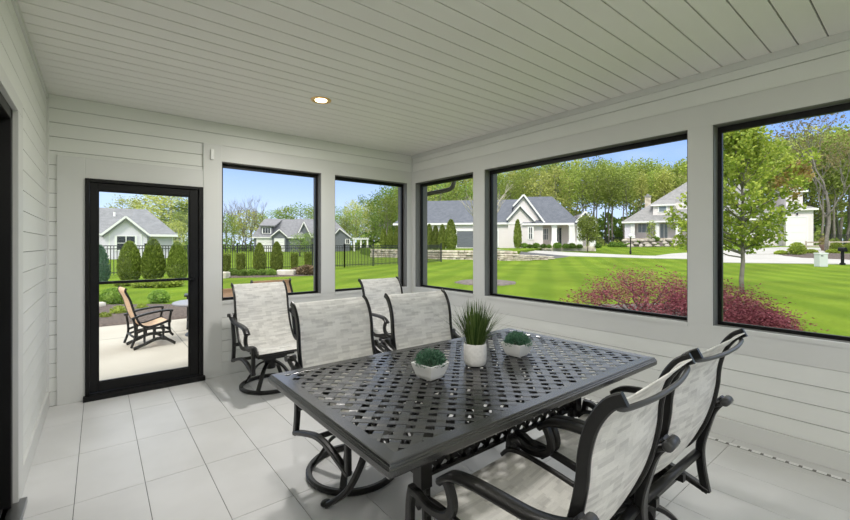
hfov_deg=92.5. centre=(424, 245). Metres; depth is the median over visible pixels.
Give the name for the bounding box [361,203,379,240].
tree
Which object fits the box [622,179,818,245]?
house
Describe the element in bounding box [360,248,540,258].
ground
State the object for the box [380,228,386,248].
arborvitae
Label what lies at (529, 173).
tree
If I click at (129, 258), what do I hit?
shrub
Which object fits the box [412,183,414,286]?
trim
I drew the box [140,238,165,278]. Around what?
shrub
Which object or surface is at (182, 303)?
patio table
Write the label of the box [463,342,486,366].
pot
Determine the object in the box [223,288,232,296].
lounge chair
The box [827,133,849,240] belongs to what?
tree
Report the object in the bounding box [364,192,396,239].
tree
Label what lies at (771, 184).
tree
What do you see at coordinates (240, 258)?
clipped shrub
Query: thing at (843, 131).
tree
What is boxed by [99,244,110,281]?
shrub
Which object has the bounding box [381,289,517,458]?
swivel chair
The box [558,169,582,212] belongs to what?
tree
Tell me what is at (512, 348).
pot
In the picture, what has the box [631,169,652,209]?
tree
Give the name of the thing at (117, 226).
house
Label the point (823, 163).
tree
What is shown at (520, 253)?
ground
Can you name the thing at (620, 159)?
tree
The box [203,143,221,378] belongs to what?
trim
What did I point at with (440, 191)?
downspout
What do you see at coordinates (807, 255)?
mulch bed
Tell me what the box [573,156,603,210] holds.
tree
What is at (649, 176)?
tree
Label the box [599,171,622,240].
tree
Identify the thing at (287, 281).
lounge chair
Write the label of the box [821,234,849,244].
metal fence
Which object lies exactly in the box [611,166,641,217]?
tree
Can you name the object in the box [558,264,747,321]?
maple
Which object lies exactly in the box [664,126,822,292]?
tree
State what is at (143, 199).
tree
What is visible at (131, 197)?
tree
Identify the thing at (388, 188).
tree
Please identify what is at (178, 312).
mulch bed
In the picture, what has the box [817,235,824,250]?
urn
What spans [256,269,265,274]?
mound
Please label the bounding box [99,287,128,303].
shrub
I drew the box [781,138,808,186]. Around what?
tree
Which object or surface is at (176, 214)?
tree
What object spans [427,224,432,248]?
arborvitae
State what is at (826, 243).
tree
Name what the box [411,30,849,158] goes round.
trim
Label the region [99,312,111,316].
perennials
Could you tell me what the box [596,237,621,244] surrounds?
metal fence
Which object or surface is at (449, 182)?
tree
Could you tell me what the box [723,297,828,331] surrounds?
maple
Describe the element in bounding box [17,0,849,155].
ceiling
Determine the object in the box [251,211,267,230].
tree
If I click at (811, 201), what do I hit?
tree
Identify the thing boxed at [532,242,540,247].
bush
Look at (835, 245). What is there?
shrub
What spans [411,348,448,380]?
potted succulent
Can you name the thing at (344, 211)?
tree
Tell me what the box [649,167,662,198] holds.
tree
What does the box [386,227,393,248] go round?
arborvitae
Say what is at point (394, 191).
tree
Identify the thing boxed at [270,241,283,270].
shrub
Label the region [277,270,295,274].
boulder
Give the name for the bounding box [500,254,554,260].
wall
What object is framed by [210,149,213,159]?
sensor
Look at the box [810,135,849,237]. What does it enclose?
tree
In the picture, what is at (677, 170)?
tree
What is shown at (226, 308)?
trim
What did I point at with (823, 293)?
ground
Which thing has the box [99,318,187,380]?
ground
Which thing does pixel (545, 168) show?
tree
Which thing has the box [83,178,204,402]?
door
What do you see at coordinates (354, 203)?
tree
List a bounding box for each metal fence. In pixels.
[102,243,441,274]
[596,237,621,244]
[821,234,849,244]
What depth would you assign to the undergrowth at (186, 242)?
107.02 m
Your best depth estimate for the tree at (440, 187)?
80.52 m
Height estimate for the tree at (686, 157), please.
22.299 m
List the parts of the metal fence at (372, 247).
picket panel, picket panel, picket panel, picket panel, picket panel, picket panel, picket panel, fence post, picket panel, picket panel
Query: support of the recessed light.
in the ceiling
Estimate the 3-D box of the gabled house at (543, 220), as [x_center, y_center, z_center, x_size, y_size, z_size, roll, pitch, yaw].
[9.317,-2.983,58.319,26.253,7.685,11.950,0,0,9]
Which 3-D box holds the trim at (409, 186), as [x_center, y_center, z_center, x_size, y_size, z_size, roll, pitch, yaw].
[-0.222,-0.145,5.785,0.090,1.460,0.016,0,0,-39]
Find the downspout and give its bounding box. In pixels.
[427,181,455,195]
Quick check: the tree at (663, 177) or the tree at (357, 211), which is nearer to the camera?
the tree at (663, 177)
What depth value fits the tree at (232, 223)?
103.30 m
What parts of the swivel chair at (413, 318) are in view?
rail, armrest, frame, rail, armrest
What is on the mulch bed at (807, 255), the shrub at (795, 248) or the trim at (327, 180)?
the shrub at (795, 248)
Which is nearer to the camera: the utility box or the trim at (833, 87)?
the trim at (833, 87)
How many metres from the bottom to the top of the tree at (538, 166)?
23.739 m
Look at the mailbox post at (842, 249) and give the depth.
26.94 m
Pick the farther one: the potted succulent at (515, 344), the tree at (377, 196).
the tree at (377, 196)
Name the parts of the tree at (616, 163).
crown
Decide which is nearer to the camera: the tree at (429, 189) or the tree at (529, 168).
the tree at (429, 189)
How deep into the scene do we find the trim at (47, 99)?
3.41 m
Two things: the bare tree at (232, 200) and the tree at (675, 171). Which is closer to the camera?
the tree at (675, 171)
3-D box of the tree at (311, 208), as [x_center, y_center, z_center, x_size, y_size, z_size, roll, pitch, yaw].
[-32.105,-5.096,117.966,7.014,13.538,7.059,0,0,-38]
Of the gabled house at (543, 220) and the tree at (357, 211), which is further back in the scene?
the tree at (357, 211)
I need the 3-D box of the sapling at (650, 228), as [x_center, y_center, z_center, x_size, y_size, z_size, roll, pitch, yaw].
[34.485,-1.805,62.011,1.724,4.138,1.591,0,0,-39]
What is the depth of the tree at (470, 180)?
91.31 m
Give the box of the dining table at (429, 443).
[268,328,656,519]
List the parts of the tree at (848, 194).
crown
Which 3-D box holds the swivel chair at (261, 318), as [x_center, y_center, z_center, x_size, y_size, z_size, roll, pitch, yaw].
[-1.476,0.867,3.928,0.664,0.984,0.833,0,0,-40]
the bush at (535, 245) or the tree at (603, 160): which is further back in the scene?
the tree at (603, 160)
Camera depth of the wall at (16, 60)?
2.63 m
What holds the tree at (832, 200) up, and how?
on the ground at (823, 293)
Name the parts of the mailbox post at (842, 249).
post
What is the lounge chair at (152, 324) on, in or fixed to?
on the ground at (117, 359)
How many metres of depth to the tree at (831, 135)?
82.42 m
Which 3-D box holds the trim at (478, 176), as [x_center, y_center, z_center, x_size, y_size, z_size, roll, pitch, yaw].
[0.637,-0.145,4.787,0.020,1.460,0.181,0,0,-39]
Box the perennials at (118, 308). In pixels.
[109,305,126,313]
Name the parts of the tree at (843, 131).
crown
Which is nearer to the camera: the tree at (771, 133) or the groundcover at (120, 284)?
the groundcover at (120, 284)
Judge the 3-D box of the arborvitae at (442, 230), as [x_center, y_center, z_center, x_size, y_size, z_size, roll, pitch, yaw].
[1.806,-0.834,42.288,0.984,2.778,1.013,0,0,-1]
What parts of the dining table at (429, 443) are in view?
leg, corner post, corner post, leg, under frame, corner post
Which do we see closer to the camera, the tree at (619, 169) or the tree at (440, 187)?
the tree at (440, 187)
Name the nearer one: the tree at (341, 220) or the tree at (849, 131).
the tree at (849, 131)
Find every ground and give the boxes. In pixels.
[99,246,849,336]
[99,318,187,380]
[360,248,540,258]
[497,249,686,258]
[519,252,568,258]
[628,241,678,246]
[656,247,824,255]
[723,254,849,264]
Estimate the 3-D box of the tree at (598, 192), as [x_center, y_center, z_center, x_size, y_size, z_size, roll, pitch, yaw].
[34.920,-8.368,83.626,5.823,17.374,5.860,0,0,-36]
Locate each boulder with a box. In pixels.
[99,302,105,306]
[223,272,229,277]
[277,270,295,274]
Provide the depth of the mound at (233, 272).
19.45 m
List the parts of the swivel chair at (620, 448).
armrest, rail, frame, knob, rail, armrest, frame, handle, knob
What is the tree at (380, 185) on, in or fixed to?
on the ground at (823, 293)
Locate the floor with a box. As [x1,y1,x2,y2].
[22,348,849,519]
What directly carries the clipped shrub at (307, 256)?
on the mulch bed at (276, 275)
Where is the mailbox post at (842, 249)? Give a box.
[838,247,846,264]
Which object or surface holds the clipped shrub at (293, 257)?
on the mulch bed at (276, 275)
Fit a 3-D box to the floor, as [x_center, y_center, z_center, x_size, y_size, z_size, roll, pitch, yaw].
[0.319,1.420,2.114,4.232,0.120,6.802,0,0,-39]
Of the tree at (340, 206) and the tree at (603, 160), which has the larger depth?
the tree at (340, 206)
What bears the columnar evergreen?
on the ground at (518, 250)
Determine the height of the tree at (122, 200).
12.608 m
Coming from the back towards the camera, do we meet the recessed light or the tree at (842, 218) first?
the tree at (842, 218)
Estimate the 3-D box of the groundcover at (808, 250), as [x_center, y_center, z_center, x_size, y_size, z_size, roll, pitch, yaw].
[36.487,0.576,38.498,1.096,0.502,1.114,0,0,-6]
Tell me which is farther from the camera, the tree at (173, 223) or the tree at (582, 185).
the tree at (582, 185)
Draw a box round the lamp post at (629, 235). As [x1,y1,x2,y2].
[628,234,632,253]
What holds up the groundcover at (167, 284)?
on the ground at (823, 293)
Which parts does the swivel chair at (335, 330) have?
knob, rail, armrest, frame, leg, leg, armrest, rail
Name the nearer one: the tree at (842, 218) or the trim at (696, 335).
the trim at (696, 335)
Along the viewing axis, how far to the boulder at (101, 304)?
9.65 m
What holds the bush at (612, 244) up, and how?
on the ground at (823, 293)
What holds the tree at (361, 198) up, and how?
on the ground at (823, 293)
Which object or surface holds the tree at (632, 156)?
on the ground at (823, 293)
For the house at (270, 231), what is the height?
8.036 m
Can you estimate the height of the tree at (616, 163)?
20.765 m
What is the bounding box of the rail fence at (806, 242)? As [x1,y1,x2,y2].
[805,241,849,248]
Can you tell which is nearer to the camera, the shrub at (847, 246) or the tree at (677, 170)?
the shrub at (847, 246)
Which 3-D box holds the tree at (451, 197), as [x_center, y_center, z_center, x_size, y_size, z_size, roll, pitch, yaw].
[5.264,-6.111,76.219,4.870,12.754,4.817,0,0,-21]
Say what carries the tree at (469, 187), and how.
on the ground at (823, 293)
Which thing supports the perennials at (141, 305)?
on the mulch bed at (178, 312)
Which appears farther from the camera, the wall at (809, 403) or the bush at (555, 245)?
the bush at (555, 245)
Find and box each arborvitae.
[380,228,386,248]
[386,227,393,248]
[393,226,397,248]
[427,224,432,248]
[431,225,438,248]
[438,224,446,249]
[444,219,456,249]
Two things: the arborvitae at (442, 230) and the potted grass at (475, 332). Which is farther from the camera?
the arborvitae at (442, 230)
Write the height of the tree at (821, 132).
24.288 m
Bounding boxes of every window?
[222,162,320,303]
[335,175,406,294]
[415,172,472,296]
[484,130,687,325]
[712,98,849,348]
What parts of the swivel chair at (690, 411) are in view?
armrest, rail, leg, frame, leg, rail, armrest, leg, knob, frame, handle, knob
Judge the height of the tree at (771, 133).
23.434 m
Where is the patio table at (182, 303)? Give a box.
[172,299,187,336]
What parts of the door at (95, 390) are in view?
sash rail, handle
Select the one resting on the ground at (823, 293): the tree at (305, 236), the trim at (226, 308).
the tree at (305, 236)
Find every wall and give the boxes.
[0,0,45,518]
[49,94,410,406]
[375,249,516,259]
[413,39,849,451]
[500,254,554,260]
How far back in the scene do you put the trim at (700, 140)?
3.02 m
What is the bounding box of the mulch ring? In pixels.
[455,279,515,285]
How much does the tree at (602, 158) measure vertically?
22.818 m
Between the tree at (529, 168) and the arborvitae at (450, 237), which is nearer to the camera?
the arborvitae at (450, 237)
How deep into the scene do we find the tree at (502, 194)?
88.95 m
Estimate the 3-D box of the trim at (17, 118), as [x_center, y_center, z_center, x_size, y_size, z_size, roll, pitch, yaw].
[-2.168,0.333,2.163,0.032,2.055,0.163,0,0,-39]
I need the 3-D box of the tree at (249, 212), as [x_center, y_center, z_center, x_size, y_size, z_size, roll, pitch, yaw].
[-43.951,-3.643,99.877,8.724,10.598,8.696,0,0,18]
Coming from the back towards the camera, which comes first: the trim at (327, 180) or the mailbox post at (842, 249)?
the mailbox post at (842, 249)
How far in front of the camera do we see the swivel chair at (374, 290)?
4.62 m
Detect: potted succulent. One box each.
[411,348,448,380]
[501,330,532,356]
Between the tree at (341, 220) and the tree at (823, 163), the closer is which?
the tree at (823, 163)
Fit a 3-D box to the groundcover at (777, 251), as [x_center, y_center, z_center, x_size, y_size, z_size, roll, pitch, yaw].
[33.216,0.666,38.007,1.114,0.502,1.096,0,0,-39]
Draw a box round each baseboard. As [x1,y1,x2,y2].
[23,392,48,489]
[222,337,380,374]
[460,348,849,473]
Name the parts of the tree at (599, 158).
crown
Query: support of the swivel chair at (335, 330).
on the floor
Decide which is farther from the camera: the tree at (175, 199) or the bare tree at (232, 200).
the bare tree at (232, 200)
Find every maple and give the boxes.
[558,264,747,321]
[647,277,803,329]
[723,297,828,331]
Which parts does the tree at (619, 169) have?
crown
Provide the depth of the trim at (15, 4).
2.49 m
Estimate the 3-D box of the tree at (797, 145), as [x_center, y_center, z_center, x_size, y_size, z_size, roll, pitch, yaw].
[70.944,-9.703,76.292,6.099,20.074,6.264,0,0,-33]
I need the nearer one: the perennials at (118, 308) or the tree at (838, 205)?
the perennials at (118, 308)
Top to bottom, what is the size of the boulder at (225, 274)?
0.350 m
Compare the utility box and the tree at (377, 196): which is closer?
the utility box
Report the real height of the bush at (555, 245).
0.767 m
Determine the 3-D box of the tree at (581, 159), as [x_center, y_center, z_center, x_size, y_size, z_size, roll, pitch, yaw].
[41.422,-10.690,100.465,7.172,22.111,6.613,0,0,-1]
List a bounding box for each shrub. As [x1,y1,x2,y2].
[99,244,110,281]
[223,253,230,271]
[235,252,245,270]
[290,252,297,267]
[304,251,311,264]
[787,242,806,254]
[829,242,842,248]
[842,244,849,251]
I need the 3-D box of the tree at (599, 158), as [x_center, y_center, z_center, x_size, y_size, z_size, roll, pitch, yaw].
[38.645,-9.381,91.158,6.588,19.432,7.144,0,0,-12]
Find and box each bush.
[521,243,527,247]
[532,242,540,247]
[552,242,561,247]
[568,243,575,247]
[594,242,601,247]
[608,242,615,246]
[615,242,624,246]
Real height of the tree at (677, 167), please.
19.148 m
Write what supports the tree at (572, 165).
on the ground at (823, 293)
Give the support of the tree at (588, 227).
on the ground at (823, 293)
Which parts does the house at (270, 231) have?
pane, garage door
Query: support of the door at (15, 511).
in the wall at (16, 60)
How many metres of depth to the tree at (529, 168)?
91.86 m
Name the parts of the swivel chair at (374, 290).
rail, armrest, rail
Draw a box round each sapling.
[460,181,510,215]
[646,220,656,244]
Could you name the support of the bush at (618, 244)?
on the ground at (823, 293)
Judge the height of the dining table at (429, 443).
0.732 m
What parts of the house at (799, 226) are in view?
pane, pane, door, door casing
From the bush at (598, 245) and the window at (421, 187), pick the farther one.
the bush at (598, 245)
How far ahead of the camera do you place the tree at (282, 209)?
124.30 m
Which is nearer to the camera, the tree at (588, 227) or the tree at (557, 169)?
the tree at (588, 227)
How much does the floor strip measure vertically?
0.006 m
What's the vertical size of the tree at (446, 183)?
14.980 m
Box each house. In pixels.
[99,208,177,258]
[252,219,350,251]
[393,194,595,250]
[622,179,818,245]
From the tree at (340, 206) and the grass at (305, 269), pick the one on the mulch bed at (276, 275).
the grass at (305, 269)
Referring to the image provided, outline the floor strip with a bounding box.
[527,380,849,482]
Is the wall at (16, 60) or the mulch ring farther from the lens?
the mulch ring
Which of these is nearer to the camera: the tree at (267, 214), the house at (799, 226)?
the house at (799, 226)
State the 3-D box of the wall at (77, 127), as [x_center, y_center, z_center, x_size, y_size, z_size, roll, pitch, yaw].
[-1.743,0.086,4.691,4.232,2.748,0.200,0,0,-39]
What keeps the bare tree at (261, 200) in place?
on the ground at (823, 293)
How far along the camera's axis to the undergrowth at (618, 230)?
108.42 m
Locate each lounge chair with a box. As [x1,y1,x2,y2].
[118,286,175,349]
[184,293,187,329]
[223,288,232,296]
[250,278,292,292]
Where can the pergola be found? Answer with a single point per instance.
(353, 239)
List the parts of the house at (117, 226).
pane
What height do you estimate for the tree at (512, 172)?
17.377 m
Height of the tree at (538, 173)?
17.752 m
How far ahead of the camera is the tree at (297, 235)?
55.81 m
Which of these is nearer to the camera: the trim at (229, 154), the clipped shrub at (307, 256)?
the trim at (229, 154)
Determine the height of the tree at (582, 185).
16.458 m
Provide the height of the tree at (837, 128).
27.375 m
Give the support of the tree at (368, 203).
on the ground at (823, 293)
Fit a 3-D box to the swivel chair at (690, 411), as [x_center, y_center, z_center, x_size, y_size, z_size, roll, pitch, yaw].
[0.896,0.853,1.817,0.664,1.013,0.784,0,0,-39]
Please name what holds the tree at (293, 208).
on the ground at (823, 293)
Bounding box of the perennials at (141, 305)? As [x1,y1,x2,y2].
[135,303,148,307]
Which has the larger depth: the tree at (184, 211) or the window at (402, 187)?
the tree at (184, 211)
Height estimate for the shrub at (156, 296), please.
0.364 m
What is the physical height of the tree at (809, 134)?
22.822 m
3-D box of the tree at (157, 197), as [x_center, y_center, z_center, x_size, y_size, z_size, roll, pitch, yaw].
[-43.511,-4.265,69.855,10.352,11.877,10.318,0,0,30]
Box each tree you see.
[106,194,136,208]
[127,197,144,208]
[129,194,171,218]
[135,194,183,238]
[137,195,187,240]
[156,202,187,242]
[166,220,187,244]
[168,211,187,242]
[172,199,187,222]
[223,200,237,250]
[223,215,236,246]
[224,213,242,250]
[227,201,240,249]
[228,197,253,250]
[229,210,262,250]
[232,222,249,249]
[239,195,262,250]
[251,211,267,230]
[252,200,268,226]
[257,209,284,218]
[273,205,296,218]
[283,201,311,218]
[289,233,310,255]
[299,231,312,251]
[302,204,312,218]
[336,206,351,240]
[338,215,350,230]
[341,207,359,244]
[343,198,361,244]
[345,209,367,243]
[351,201,371,236]
[352,195,375,237]
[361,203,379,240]
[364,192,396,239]
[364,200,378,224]
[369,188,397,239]
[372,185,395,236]
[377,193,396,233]
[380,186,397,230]
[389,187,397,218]
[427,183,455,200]
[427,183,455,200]
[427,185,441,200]
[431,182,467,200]
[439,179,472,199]
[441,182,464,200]
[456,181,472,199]
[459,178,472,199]
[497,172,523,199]
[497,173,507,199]
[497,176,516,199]
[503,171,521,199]
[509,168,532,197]
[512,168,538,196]
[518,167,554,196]
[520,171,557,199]
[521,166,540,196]
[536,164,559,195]
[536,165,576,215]
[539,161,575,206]
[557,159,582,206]
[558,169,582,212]
[563,158,596,214]
[566,166,596,211]
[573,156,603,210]
[576,213,598,251]
[580,159,607,216]
[580,162,609,217]
[589,158,612,236]
[596,158,618,243]
[597,158,620,242]
[599,160,626,236]
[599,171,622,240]
[609,163,637,238]
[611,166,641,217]
[615,159,648,213]
[619,159,636,215]
[625,156,654,211]
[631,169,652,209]
[632,159,662,206]
[639,157,671,195]
[640,166,664,205]
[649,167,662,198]
[651,167,678,203]
[659,165,680,196]
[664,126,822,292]
[664,174,686,192]
[665,157,686,184]
[669,160,686,192]
[675,170,686,187]
[749,133,788,200]
[751,146,779,197]
[764,143,799,193]
[768,113,849,250]
[771,134,813,190]
[774,125,841,220]
[777,132,829,195]
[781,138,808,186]
[789,127,848,223]
[790,145,827,203]
[791,132,847,233]
[796,132,849,237]
[801,126,849,233]
[806,125,848,236]
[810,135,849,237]
[816,124,849,240]
[821,123,849,237]
[822,124,849,238]
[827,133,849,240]
[836,131,849,193]
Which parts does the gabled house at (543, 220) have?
pane, door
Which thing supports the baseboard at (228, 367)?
attached to the wall at (77, 127)
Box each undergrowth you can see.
[173,238,253,253]
[350,202,846,249]
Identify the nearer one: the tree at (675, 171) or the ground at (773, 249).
the ground at (773, 249)
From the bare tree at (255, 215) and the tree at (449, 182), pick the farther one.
the bare tree at (255, 215)
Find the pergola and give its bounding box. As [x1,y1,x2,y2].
[352,238,368,250]
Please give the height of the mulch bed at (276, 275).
0.119 m
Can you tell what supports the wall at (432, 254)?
on the ground at (823, 293)
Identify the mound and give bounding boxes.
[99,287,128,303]
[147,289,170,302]
[227,269,237,275]
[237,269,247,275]
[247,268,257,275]
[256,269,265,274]
[266,269,276,274]
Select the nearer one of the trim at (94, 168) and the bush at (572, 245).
the trim at (94, 168)
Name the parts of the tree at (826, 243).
crown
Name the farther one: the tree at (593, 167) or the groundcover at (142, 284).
the tree at (593, 167)
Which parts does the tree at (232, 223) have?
crown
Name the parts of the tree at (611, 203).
crown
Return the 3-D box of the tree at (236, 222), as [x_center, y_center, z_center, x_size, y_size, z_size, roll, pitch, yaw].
[-54.474,-2.975,119.960,6.123,9.192,6.163,0,0,-27]
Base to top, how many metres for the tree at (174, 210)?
9.622 m
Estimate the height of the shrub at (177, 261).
1.778 m
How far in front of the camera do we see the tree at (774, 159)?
72.81 m
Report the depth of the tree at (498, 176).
81.45 m
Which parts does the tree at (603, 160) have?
crown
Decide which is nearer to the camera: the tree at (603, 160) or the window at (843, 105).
the window at (843, 105)
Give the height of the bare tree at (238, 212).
14.582 m
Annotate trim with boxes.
[0,64,22,117]
[11,0,48,98]
[12,110,22,503]
[44,98,48,391]
[57,155,84,405]
[85,158,202,186]
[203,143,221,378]
[222,146,411,183]
[222,286,411,317]
[321,173,334,292]
[407,183,411,286]
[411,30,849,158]
[412,70,849,183]
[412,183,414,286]
[412,286,849,372]
[473,170,484,295]
[688,125,712,325]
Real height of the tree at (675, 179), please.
14.792 m
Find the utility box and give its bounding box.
[813,253,828,266]
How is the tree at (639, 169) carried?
on the ground at (823, 293)
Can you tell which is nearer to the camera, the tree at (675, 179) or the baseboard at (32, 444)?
the baseboard at (32, 444)
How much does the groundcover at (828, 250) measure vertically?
0.502 m
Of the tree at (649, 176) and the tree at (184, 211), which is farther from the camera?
the tree at (649, 176)
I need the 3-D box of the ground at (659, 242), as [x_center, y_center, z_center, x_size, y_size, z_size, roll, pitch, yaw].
[37.703,0.410,63.900,15.413,2.300,3.800,0,0,0]
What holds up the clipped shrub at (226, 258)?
on the mulch bed at (276, 275)
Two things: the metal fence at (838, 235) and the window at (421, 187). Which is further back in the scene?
the metal fence at (838, 235)
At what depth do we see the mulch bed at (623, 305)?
9.45 m
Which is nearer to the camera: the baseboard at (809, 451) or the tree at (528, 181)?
the baseboard at (809, 451)
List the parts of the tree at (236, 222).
crown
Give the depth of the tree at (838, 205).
93.67 m
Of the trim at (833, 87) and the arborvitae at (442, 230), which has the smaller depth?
the trim at (833, 87)
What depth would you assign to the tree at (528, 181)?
77.79 m
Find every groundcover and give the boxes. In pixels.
[114,279,133,285]
[130,279,150,287]
[146,277,184,287]
[773,250,788,253]
[806,249,818,252]
[825,249,840,252]
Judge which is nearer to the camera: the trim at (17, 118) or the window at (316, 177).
the trim at (17, 118)
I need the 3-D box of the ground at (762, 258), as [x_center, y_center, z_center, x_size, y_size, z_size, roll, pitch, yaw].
[30.051,1.165,34.297,17.049,0.893,10.784,0,0,-39]
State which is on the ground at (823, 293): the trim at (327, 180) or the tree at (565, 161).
the tree at (565, 161)
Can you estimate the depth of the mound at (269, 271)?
19.76 m
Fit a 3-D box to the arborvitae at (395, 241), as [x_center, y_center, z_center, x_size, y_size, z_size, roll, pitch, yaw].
[-3.203,-0.834,46.987,1.013,2.778,0.984,0,0,-32]
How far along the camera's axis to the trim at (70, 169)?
3.50 m
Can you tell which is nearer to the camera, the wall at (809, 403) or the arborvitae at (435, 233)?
the wall at (809, 403)
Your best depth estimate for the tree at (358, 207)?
124.32 m
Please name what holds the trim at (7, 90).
attached to the wall at (16, 60)
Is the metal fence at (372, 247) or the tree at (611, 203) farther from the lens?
the tree at (611, 203)
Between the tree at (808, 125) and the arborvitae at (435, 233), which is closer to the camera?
the arborvitae at (435, 233)
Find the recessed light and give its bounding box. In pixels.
[311,96,330,103]
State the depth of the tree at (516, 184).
76.36 m
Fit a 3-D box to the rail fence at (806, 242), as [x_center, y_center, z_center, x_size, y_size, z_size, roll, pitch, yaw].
[44.058,0.106,43.095,6.274,1.300,0.233,0,0,17]
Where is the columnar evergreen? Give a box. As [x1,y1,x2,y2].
[513,219,521,247]
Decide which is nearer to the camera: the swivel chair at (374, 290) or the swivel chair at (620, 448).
the swivel chair at (620, 448)
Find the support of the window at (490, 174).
in the wall at (809, 403)
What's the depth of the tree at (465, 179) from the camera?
87.37 m
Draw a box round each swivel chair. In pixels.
[227,280,296,394]
[284,294,438,496]
[358,276,402,375]
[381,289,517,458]
[405,352,695,519]
[513,328,747,519]
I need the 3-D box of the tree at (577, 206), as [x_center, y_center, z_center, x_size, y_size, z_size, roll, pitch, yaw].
[38.497,-11.409,103.551,11.194,23.689,11.230,0,0,-2]
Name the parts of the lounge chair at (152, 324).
leg, leg, rail, armrest, rail, armrest, leg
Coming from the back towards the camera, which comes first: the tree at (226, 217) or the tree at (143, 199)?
the tree at (226, 217)
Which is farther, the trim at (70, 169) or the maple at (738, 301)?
the maple at (738, 301)
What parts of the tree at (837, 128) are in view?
crown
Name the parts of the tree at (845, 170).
crown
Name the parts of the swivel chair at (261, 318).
armrest, frame, rail, leg, leg, leg, leg, rail, frame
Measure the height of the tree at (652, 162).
23.839 m
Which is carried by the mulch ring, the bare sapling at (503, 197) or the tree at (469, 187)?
the bare sapling at (503, 197)
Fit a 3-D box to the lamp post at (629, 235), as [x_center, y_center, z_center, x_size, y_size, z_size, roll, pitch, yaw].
[21.954,-0.085,43.500,0.410,2.290,0.410,0,0,-39]
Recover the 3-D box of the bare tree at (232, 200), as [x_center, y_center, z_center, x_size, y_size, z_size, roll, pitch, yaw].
[-48.959,-5.086,99.974,6.200,13.415,5.325,0,0,-28]
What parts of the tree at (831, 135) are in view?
crown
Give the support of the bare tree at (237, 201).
on the ground at (823, 293)
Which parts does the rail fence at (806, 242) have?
rail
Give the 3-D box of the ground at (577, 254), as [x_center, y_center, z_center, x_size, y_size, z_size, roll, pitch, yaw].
[15.788,1.355,43.178,21.272,2.014,13.574,0,0,12]
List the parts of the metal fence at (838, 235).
picket panel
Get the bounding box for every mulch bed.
[99,304,186,326]
[229,270,312,277]
[600,303,793,328]
[777,253,849,259]
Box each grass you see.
[296,264,312,274]
[435,299,512,366]
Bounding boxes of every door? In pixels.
[0,92,27,519]
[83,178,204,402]
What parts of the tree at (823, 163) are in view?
crown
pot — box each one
[411,359,448,380]
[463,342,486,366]
[501,341,532,356]
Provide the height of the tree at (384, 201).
11.617 m

